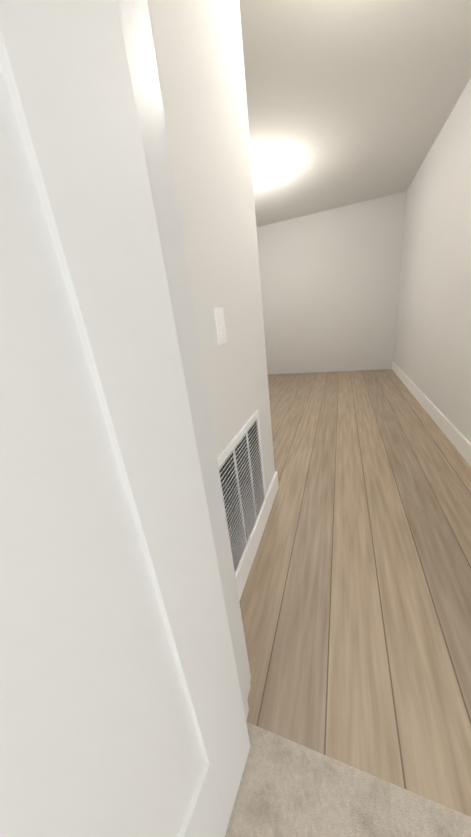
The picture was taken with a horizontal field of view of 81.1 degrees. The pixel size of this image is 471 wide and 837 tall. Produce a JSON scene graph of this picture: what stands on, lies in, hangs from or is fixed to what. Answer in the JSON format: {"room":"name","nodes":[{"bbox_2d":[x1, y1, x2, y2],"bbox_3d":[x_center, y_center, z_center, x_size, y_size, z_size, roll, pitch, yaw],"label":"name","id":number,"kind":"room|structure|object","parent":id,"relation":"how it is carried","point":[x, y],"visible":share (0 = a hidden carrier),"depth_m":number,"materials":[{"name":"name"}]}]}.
{"room":"hallway","nodes":[
{"label":"hallway","id":0,"kind":"room"},
{"bbox_2d":[147,0,274,493],"bbox_3d":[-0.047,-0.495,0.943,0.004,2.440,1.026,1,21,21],"label":"wall","id":1,"kind":"structure","parent":0,"point":[198,48],"depth_m":0.91,"materials":[{"name":"beige paint"}]},
{"bbox_2d":[213,308,226,344],"bbox_3d":[-0.048,-0.311,0.926,0.012,0.116,0.072,1,21,21],"label":"light switch","id":2,"kind":"object","parent":1,"relation":"attached to","point":[220,325],"visible":1,"depth_m":0.91,"materials":[{"name":"white plastic"}]},
{"bbox_2d":[217,410,265,575],"bbox_3d":[0.046,0.306,1.205,0.017,0.535,0.555,1,21,21],"label":"air vent","id":3,"kind":"object","parent":1,"relation":"in","point":[240,465],"visible":0.77,"depth_m":1.16,"materials":[{"name":"white metal"}]},
{"bbox_2d":[235,472,278,600],"bbox_3d":[0.105,0.573,1.363,0.016,0.125,0.930,1,21,21],"label":"baseboard","id":4,"kind":"structure","parent":1,"relation":"attached to","point":[242,574],"depth_m":1.32,"materials":[{"name":"white wood"}]},
{"bbox_2d":[256,191,406,373],"bbox_3d":[1.466,-2.002,4.611,2.440,2.440,0.120,1,21,21],"label":"wall","id":5,"kind":"structure","parent":0,"point":[330,279],"depth_m":4.47,"materials":[{"name":"beige paint"}]},
{"bbox_2d":[225,722,470,836],"bbox_3d":[0.778,1.766,-1.899,3.620,0.060,4.820,1,21,21],"label":"floor","id":6,"kind":"structure","parent":0,"point":[288,788],"depth_m":0.64,"materials":[{"name":"beige carpet"}]},
{"bbox_2d":[239,369,470,816],"bbox_3d":[0.788,0.037,2.894,2.440,0.060,4.780,1,21,21],"label":"floor","id":7,"kind":"structure","parent":0,"point":[355,603],"depth_m":1.11,"materials":[{"name":"brown wood"}]},
{"bbox_2d":[239,0,470,226],"bbox_3d":[0.769,-1.437,-0.461,4.980,0.080,9.840,1,21,21],"label":"ceiling","id":8,"kind":"structure","parent":0,"point":[349,102],"depth_m":1.90,"materials":[{"name":"paint"}]},
{"bbox_2d":[393,78,470,442],"bbox_3d":[1.744,-1.129,2.097,0.120,2.440,4.700,1,21,21],"label":"wall","id":9,"kind":"structure","parent":0,"point":[432,354],"depth_m":2.39,"materials":[{"name":"beige paint"}]},
{"bbox_2d":[392,361,470,466],"bbox_3d":[1.828,-0.064,2.550,0.014,0.125,4.610,1,21,21],"label":"baseboard","id":10,"kind":"structure","parent":9,"relation":"attached to","point":[459,441],"depth_m":2.35,"materials":[{"name":"white wood"}]},
{"bbox_3d":[1.450,-0.266,-0.200,3.620,2.440,0.120,1,21,21],"label":"wall","id":11,"kind":"structure","parent":0,"visible":0},
{"bbox_2d":[0,0,250,836],"bbox_3d":[-0.276,0.076,0.037,0.139,2.015,0.882,3,22,26],"label":"bedroom door","id":12,"kind":"structure","parent":11,"relation":"in","point":[122,713],"depth_m":0.28,"materials":[{"name":"white wood"}]},
{"bbox_2d":[117,0,250,719],"bbox_3d":[0.317,-0.139,0.299,1.060,2.125,0.143,1,21,21],"label":"door frame","id":13,"kind":"structure","parent":11,"relation":"attached to","point":[135,34],"depth_m":0.44,"materials":[{"name":"white wood"}]}
]}

